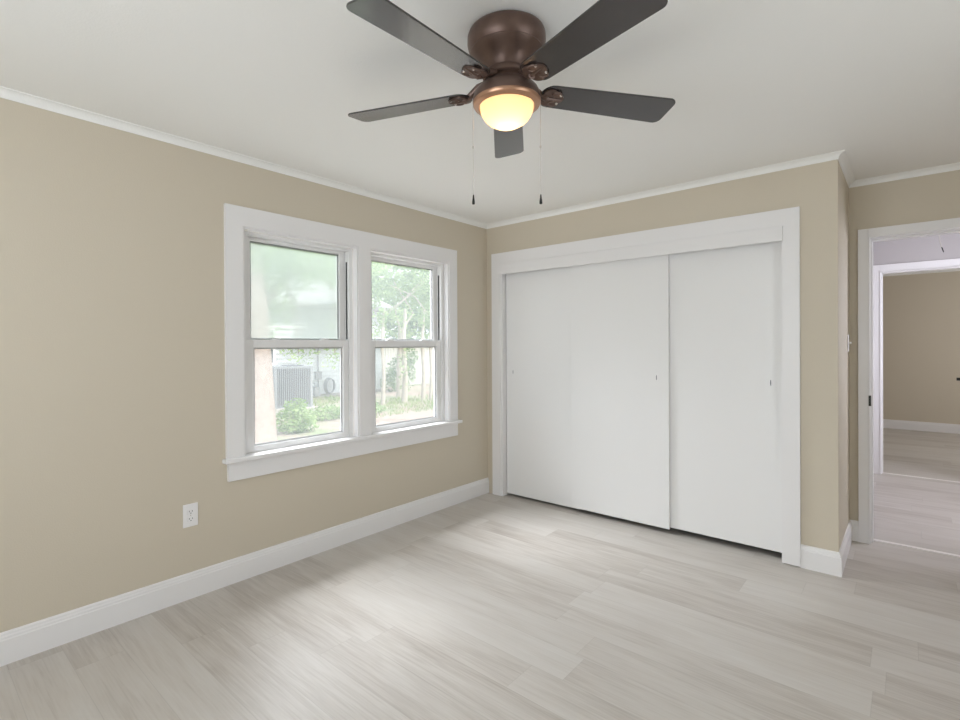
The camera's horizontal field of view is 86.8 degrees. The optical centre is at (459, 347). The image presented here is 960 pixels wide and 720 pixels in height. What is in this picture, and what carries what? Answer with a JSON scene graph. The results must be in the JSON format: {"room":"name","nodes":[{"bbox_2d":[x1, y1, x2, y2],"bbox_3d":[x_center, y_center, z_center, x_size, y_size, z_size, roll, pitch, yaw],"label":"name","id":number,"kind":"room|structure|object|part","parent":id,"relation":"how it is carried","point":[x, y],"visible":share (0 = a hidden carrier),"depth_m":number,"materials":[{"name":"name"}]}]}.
{"room":"empty bedroom","nodes":[
{"label":"empty bedroom","id":0,"kind":"room"},
{"bbox_2d":[0,98,487,632],"bbox_3d":[0.821,0.096,5.368,0.115,2.440,12.150,0,0,41],"label":"wall","id":1,"kind":"structure","parent":0,"point":[112,328],"depth_m":2.54,"materials":[{"name":"beige paint"}]},
{"bbox_2d":[183,502,197,527],"bbox_3d":[-1.439,0.896,2.715,0.009,0.122,0.076,0,0,41],"label":"wall outlet","id":2,"kind":"object","parent":1,"relation":"attached to","point":[190,511],"visible":1,"depth_m":2.71,"materials":[{"name":"white plastic"}]},
{"bbox_2d":[187,516,193,521],"bbox_3d":[-1.437,0.915,2.713,0.003,0.027,0.034,0,0,41],"label":"receptacle","id":3,"kind":"object","parent":2,"relation":"attached to","point":[189,518],"depth_m":2.71,"materials":[{"name":"white plastic"}]},
{"bbox_2d":[187,509,193,514],"bbox_3d":[-1.437,0.876,2.713,0.003,0.027,0.034,0,0,41],"label":"receptacle","id":4,"kind":"object","parent":2,"relation":"attached to","point":[189,511],"depth_m":2.71,"materials":[{"name":"white plastic"}]},
{"bbox_2d":[0,86,486,228],"bbox_3d":[-1.446,-1.083,2.690,0.036,0.036,5.150,0,0,41],"label":"trim","id":5,"kind":"structure","parent":1,"relation":"attached to","point":[6,93],"depth_m":2.75,"materials":[{"name":"white paint"}]},
{"bbox_2d":[0,477,488,666],"bbox_3d":[-1.441,1.270,2.707,0.015,0.137,5.150,0,0,41],"label":"baseboard","id":6,"kind":"structure","parent":1,"relation":"attached to","point":[27,640],"depth_m":2.74,"materials":[{"name":"white paint"}]},
{"bbox_2d":[244,231,353,453],"bbox_3d":[-1.046,-0.033,3.292,0.096,1.311,0.797,0,0,41],"label":"window","id":7,"kind":"structure","parent":1,"relation":"in","point":[299,293],"depth_m":3.30,"materials":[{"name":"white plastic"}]},
{"bbox_3d":[-1.060,-0.349,3.302,0.004,0.604,0.647,0,0,41],"label":"glass pane","id":8,"kind":"part","parent":7,"relation":"part of","materials":[{"name":"clear glass"}]},
{"bbox_3d":[-1.060,-0.340,3.302,0.033,0.658,0.729,0,0,41],"label":"sash","id":9,"kind":"part","parent":7,"relation":"part of","materials":[{"name":"white plastic"}]},
{"bbox_3d":[-1.027,0.280,3.279,0.033,0.660,0.729,0,0,41],"label":"sash","id":10,"kind":"part","parent":7,"relation":"part of","materials":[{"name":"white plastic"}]},
{"bbox_2d":[224,203,457,458],"bbox_3d":[-0.670,-0.098,3.578,0.020,1.435,1.947,0,0,41],"label":"trim","id":11,"kind":"structure","parent":1,"relation":"attached to","point":[236,217],"depth_m":3.22,"materials":[{"name":"white paint"}]},
{"bbox_2d":[227,424,457,481],"bbox_3d":[-0.663,0.696,3.584,0.020,0.106,1.939,0,0,41],"label":"trim","id":12,"kind":"structure","parent":1,"relation":"attached to","point":[263,466],"depth_m":3.35,"materials":[{"name":"white paint"}]},
{"bbox_2d":[222,419,462,464],"bbox_3d":[-0.695,0.631,3.614,0.163,0.024,1.995,0,0,41],"label":"trim","id":13,"kind":"structure","parent":1,"relation":"attached to","point":[309,446],"depth_m":3.34,"materials":[{"name":"white paint"}]},
{"bbox_2d":[371,252,443,432],"bbox_3d":[-0.433,-0.039,3.986,0.096,1.311,0.806,0,0,41],"label":"window","id":14,"kind":"structure","parent":1,"relation":"in","point":[436,341],"depth_m":4.20,"materials":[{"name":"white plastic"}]},
{"bbox_3d":[-0.447,-0.346,3.995,0.033,0.658,0.738,0,0,41],"label":"sash","id":15,"kind":"part","parent":14,"relation":"part of","materials":[{"name":"clear glass"}]},
{"bbox_3d":[-0.414,0.274,3.972,0.033,0.660,0.738,0,0,41],"label":"sash","id":16,"kind":"part","parent":14,"relation":"part of","materials":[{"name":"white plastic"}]},
{"bbox_2d":[0,428,959,719],"bbox_3d":[2.743,1.363,3.614,5.315,0.100,12.250,0,0,41],"label":"floor","id":17,"kind":"structure","parent":0,"point":[489,606],"depth_m":2.38,"materials":[{"name":"beige wood"}]},
{"bbox_2d":[874,539,959,556],"bbox_3d":[3.104,1.309,3.218,0.761,0.006,0.035,0,0,41],"label":"trim","id":18,"kind":"structure","parent":17,"relation":"on","point":[877,540],"depth_m":3.31,"materials":[{"name":"white wood"}]},
{"bbox_2d":[883,472,959,482],"bbox_3d":[4.663,1.294,5.012,0.759,0.005,0.028,0,0,41],"label":"trim","id":19,"kind":"structure","parent":17,"relation":"on","point":[883,472],"depth_m":5.05,"materials":[{"name":"white wood"}]},
{"bbox_2d":[0,0,959,273],"bbox_3d":[2.936,-1.178,3.421,5.865,0.100,12.250,0,0,41],"label":"ceiling","id":20,"kind":"structure","parent":0,"point":[752,84],"depth_m":2.14,"materials":[{"name":"white paint"}]},
{"bbox_2d":[346,0,674,204],"bbox_3d":[0.130,-0.805,1.759,1.236,0.600,1.189,0,0,41],"label":"ceiling fan","id":21,"kind":"object","parent":20,"relation":"hanging from","point":[508,49],"visible":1,"depth_m":1.68,"materials":[{"name":"brown metal"}]},
{"bbox_3d":[-0.190,-0.917,1.945,0.508,0.006,0.138,2,12,24],"label":"blade","id":22,"kind":"part","parent":21,"relation":"part of","materials":[{"name":"brown wood"}]},
{"bbox_3d":[-0.093,-0.903,1.501,0.138,0.006,0.508,14,9,42],"label":"blade","id":23,"kind":"part","parent":21,"relation":"part of","materials":[{"name":"grey wood"}]},
{"bbox_3d":[0.049,-0.702,1.785,0.006,0.333,0.003,0,0,0],"label":"pull chain","id":24,"kind":"part","parent":21,"relation":"part of","materials":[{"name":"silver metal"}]},
{"bbox_3d":[0.166,-0.812,1.785,0.189,0.076,0.189,0,0,41],"label":"lamp shade","id":25,"kind":"part","parent":21,"relation":"part of","materials":[{"name":"white glass"}]},
{"bbox_3d":[0.208,-0.912,2.167,0.138,0.006,0.508,-11,0,7],"label":"blade","id":26,"kind":"part","parent":21,"relation":"part of","materials":[{"name":"brown wood"}]},
{"bbox_3d":[0.283,-0.703,1.785,0.005,0.333,0.003,0,0,0],"label":"pull chain","id":27,"kind":"part","parent":21,"relation":"part of","materials":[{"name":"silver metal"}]},
{"bbox_3d":[0.350,-0.889,1.459,0.138,0.006,0.508,12,-4,-29],"label":"blade","id":28,"kind":"part","parent":21,"relation":"part of","materials":[{"name":"brown wood"}]},
{"bbox_3d":[0.533,-0.894,1.860,0.508,0.006,0.138,1,-11,-12],"label":"blade","id":29,"kind":"part","parent":21,"relation":"part of","materials":[{"name":"grey wood"}]},
{"bbox_2d":[487,159,839,551],"bbox_3d":[1.251,0.100,3.820,2.579,2.440,0.100,0,0,41],"label":"wall","id":30,"kind":"structure","parent":0,"point":[815,188],"depth_m":3.03,"materials":[{"name":"beige paint"}]},
{"bbox_2d":[506,266,577,508],"bbox_3d":[0.693,0.317,4.314,0.713,1.963,0.022,0,0,41],"label":"door","id":31,"kind":"structure","parent":30,"relation":"in","point":[538,302],"depth_m":4.31,"materials":[{"name":"white paint"}]},
{"bbox_2d":[570,255,669,528],"bbox_3d":[1.191,0.309,3.839,0.771,1.949,0.022,0,0,41],"label":"door","id":32,"kind":"structure","parent":30,"relation":"in","point":[620,337],"depth_m":3.80,"materials":[{"name":"white paint"}]},
{"bbox_2d":[499,226,782,274],"bbox_3d":[1.156,-0.694,3.794,2.149,0.091,0.014,0,0,41],"label":"trim","id":33,"kind":"structure","parent":30,"relation":"attached to","point":[770,234],"depth_m":3.59,"materials":[{"name":"white paint"}]},
{"bbox_2d":[491,206,800,566],"bbox_3d":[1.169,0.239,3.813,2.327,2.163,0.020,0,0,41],"label":"trim","id":34,"kind":"structure","parent":30,"relation":"attached to","point":[789,218],"depth_m":3.09,"materials":[{"name":"white paint"}]},
{"bbox_2d":[487,150,844,228],"bbox_3d":[1.213,-1.102,3.752,2.615,0.036,0.036,0,0,41],"label":"trim","id":35,"kind":"structure","parent":30,"relation":"attached to","point":[831,156],"depth_m":3.47,"materials":[{"name":"white paint"}]},
{"bbox_2d":[669,241,781,552],"bbox_3d":[1.734,0.304,3.394,0.726,1.941,0.022,0,0,41],"label":"door","id":36,"kind":"structure","parent":30,"relation":"in","point":[725,303],"depth_m":3.35,"materials":[{"name":"white paint"}]},
{"bbox_2d":[800,544,841,576],"bbox_3d":[2.123,1.250,2.983,0.198,0.137,0.015,0,0,41],"label":"baseboard","id":37,"kind":"structure","parent":30,"relation":"attached to","point":[821,560],"depth_m":2.98,"materials":[{"name":"white paint"}]},
{"bbox_2d":[839,164,849,546],"bbox_3d":[2.421,0.096,3.272,0.100,2.440,0.627,0,0,41],"label":"wall","id":38,"kind":"structure","parent":0,"point":[844,189],"depth_m":3.21,"materials":[{"name":"beige paint"}]},
{"bbox_2d":[839,520,851,574],"bbox_3d":[2.432,1.248,3.195,0.015,0.137,0.742,0,0,41],"label":"baseboard","id":39,"kind":"structure","parent":38,"relation":"attached to","point":[847,540],"depth_m":3.14,"materials":[{"name":"white paint"}]},
{"bbox_2d":[838,151,854,187],"bbox_3d":[2.420,-1.106,3.171,0.036,0.036,0.763,0,0,41],"label":"trim","id":40,"kind":"structure","parent":38,"relation":"attached to","point":[843,160],"depth_m":3.14,"materials":[{"name":"white paint"}]},
{"bbox_2d":[847,334,851,351],"bbox_3d":[2.602,-0.031,3.386,0.020,0.116,0.070,0,0,41],"label":"light switch","id":41,"kind":"object","parent":38,"relation":"attached to","point":[848,342],"visible":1,"depth_m":3.37,"materials":[{"name":"white plastic"}]},
{"bbox_3d":[2.596,-0.031,3.391,0.006,0.116,0.070,0,0,41],"label":"plate","id":42,"kind":"part","parent":41,"relation":"part of","materials":[{"name":"white plastic"}]},
{"bbox_2d":[849,170,959,520],"bbox_3d":[3.274,0.092,3.013,1.721,2.440,0.115,0,0,41],"label":"wall","id":43,"kind":"structure","parent":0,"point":[932,197],"depth_m":3.38,"materials":[{"name":"beige paint"}]},
{"bbox_2d":[851,520,857,541],"bbox_3d":[2.686,1.245,3.456,0.051,0.137,0.015,0,0,41],"label":"baseboard","id":44,"kind":"structure","parent":43,"relation":"attached to","point":[854,522],"depth_m":3.45,"materials":[{"name":"white paint"}]},
{"bbox_2d":[850,162,959,187],"bbox_3d":[3.255,-1.109,2.918,1.621,0.036,0.036,0,0,41],"label":"trim","id":45,"kind":"structure","parent":43,"relation":"attached to","point":[955,166],"depth_m":3.26,"materials":[{"name":"white paint"}]},
{"bbox_2d":[858,218,959,543],"bbox_3d":[3.068,0.259,3.181,0.893,2.108,0.146,0,0,41],"label":"door frame","id":46,"kind":"structure","parent":43,"relation":"attached to","point":[864,235],"depth_m":3.40,"materials":[{"name":"white paint"}]},
{"bbox_2d":[873,233,959,265],"bbox_3d":[4.273,0.077,5.337,5.100,2.440,0.115,0,0,41],"label":"wall","id":47,"kind":"structure","parent":0,"point":[926,248],"depth_m":5.03,"materials":[{"name":"grey paint"}]},
{"bbox_2d":[873,258,959,473],"bbox_3d":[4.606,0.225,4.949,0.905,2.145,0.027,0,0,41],"label":"trim","id":48,"kind":"structure","parent":47,"relation":"attached to","point":[877,269],"depth_m":5.21,"materials":[{"name":"white paint"}]},
{"bbox_2d":[883,271,959,423],"bbox_3d":[6.745,0.052,8.133,5.100,2.440,0.100,0,0,41],"label":"wall","id":49,"kind":"structure","parent":0,"point":[921,312],"depth_m":7.77,"materials":[{"name":"beige paint"}]},
{"bbox_2d":[883,419,959,433],"bbox_3d":[6.713,1.204,8.095,5.100,0.137,0.015,0,0,41],"label":"baseboard","id":50,"kind":"structure","parent":49,"relation":"attached to","point":[894,424],"depth_m":7.76,"materials":[{"name":"white paint"}]},
{"bbox_2d":[883,268,959,276],"bbox_3d":[6.693,-1.149,8.078,5.100,0.036,0.036,0,0,41],"label":"trim","id":51,"kind":"structure","parent":49,"relation":"attached to","point":[957,269],"depth_m":7.75,"materials":[{"name":"white paint"}]},
{"label":"outside","id":52,"kind":"structure","parent":0,"visible":0},
{"bbox_2d":[276,383,433,439],"bbox_3d":[-11.732,1.602,25.247,45.000,0.047,55.000,0,0,41],"label":"ground","id":53,"kind":"structure","parent":52,"point":[326,426],"depth_m":11.97,"materials":[{"name":"grass"},{"name":"soil"}]},
{"bbox_2d":[272,364,315,417],"bbox_3d":[-4.032,1.019,12.246,0.960,1.230,0.780,0,0,-24],"label":"air conditioner","id":54,"kind":"object","parent":53,"relation":"on","point":[290,381],"visible":0.78,"depth_m":11.98,"materials":[{"name":"grey metal"}]},
{"bbox_2d":[273,368,308,405],"bbox_3d":[-4.050,0.929,12.196,0.771,0.870,0.554,0,0,-24],"label":"grille","id":55,"kind":"object","parent":54,"relation":"attached to","point":[289,383],"depth_m":11.96,"materials":[{"name":"grey metal"}]},
{"bbox_2d":[276,398,319,433],"bbox_3d":[-3.151,1.319,9.704,0.720,0.713,0.844,0,0,41],"label":"shrub","id":56,"kind":"object","parent":53,"relation":"on","point":[293,424],"visible":0.99,"depth_m":9.62,"materials":[{"name":"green plant"}]},
{"bbox_2d":[254,261,392,443],"bbox_3d":[-3.208,-0.686,9.020,2.743,4.816,6.485,0,0,21],"label":"shade tree","id":57,"kind":"object","parent":53,"relation":"on","point":[265,415],"visible":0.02,"depth_m":8.40,"materials":[{"name":"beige plant"}]},
{"bbox_2d":[271,299,397,396],"bbox_3d":[-8.706,-0.479,16.550,7.000,4.400,11.600,0,0,41],"label":"neighbor house","id":58,"kind":"structure","parent":53,"relation":"on","point":[326,380],"depth_m":16.76,"materials":[{"name":"white"}]},
{"bbox_2d":[306,402,386,420],"bbox_3d":[-2.644,1.461,11.779,0.642,0.388,2.295,0,0,41],"label":"shrub","id":59,"kind":"object","parent":53,"relation":"on","point":[325,416],"visible":0.44,"depth_m":11.30,"materials":[{"name":"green plant"}]},
{"bbox_2d":[313,394,433,417],"bbox_3d":[-3.277,1.554,13.777,5.030,0.140,9.048,0,0,41],"label":"grass","id":60,"kind":"structure","parent":53,"relation":"on","point":[321,403],"depth_m":14.38,"materials":[{"name":"green plant"}]},
{"bbox_2d":[377,307,387,404],"bbox_3d":[-2.160,0.249,14.278,0.340,2.798,0.344,0,0,41],"label":"sapling","id":61,"kind":"object","parent":53,"relation":"on","point":[381,318],"visible":0.95,"depth_m":14.24,"materials":[{"name":"grey plant"}]},
{"bbox_2d":[379,348,418,391],"bbox_3d":[-2.236,0.793,18.715,0.891,1.819,1.861,0,0,41],"label":"shrub","id":62,"kind":"object","parent":53,"relation":"on","point":[391,371],"visible":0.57,"depth_m":18.68,"materials":[{"name":"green plant"}]},
{"bbox_2d":[371,262,429,397],"bbox_3d":[-1.889,-1.038,16.256,4.919,5.447,2.228,-1,0,-43],"label":"forked tree","id":63,"kind":"object","parent":53,"relation":"on","point":[422,286],"visible":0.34,"depth_m":16.00,"materials":[{"name":"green plant"}]},
{"bbox_2d":[375,275,429,338],"bbox_3d":[-2.877,-1.163,26.817,4.063,5.634,4.796,0,0,41],"label":"tree","id":64,"kind":"object","parent":53,"relation":"on","point":[410,324],"visible":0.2,"depth_m":25.91,"materials":[{"name":"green plant"}]},
{"bbox_2d":[398,309,409,402],"bbox_3d":[-1.608,0.241,14.624,0.385,2.809,0.383,0,0,-30],"label":"sapling","id":65,"kind":"object","parent":53,"relation":"on","point":[404,396],"visible":0.92,"depth_m":14.56,"materials":[{"name":"grey plant"}]},
{"bbox_2d":[385,348,433,386],"bbox_3d":[-0.302,0.699,23.134,0.152,1.900,8.980,0,0,41],"label":"fence","id":66,"kind":"object","parent":53,"relation":"on","point":[389,352],"visible":0.07,"depth_m":21.35,"materials":[{"name":"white wood"}]},
{"bbox_2d":[417,309,427,400],"bbox_3d":[-1.107,0.233,15.191,0.330,2.812,0.356,0,0,41],"label":"sapling","id":67,"kind":"object","parent":53,"relation":"on","point":[422,316],"visible":0.97,"depth_m":15.14,"materials":[{"name":"grey plant"}]},
{"bbox_2d":[425,310,432,399],"bbox_3d":[-0.902,0.243,15.551,0.351,2.784,0.339,0,0,-32],"label":"sapling","id":68,"kind":"object","parent":53,"relation":"on","point":[428,313],"visible":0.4,"depth_m":15.54,"materials":[{"name":"grey plant"}]}
]}

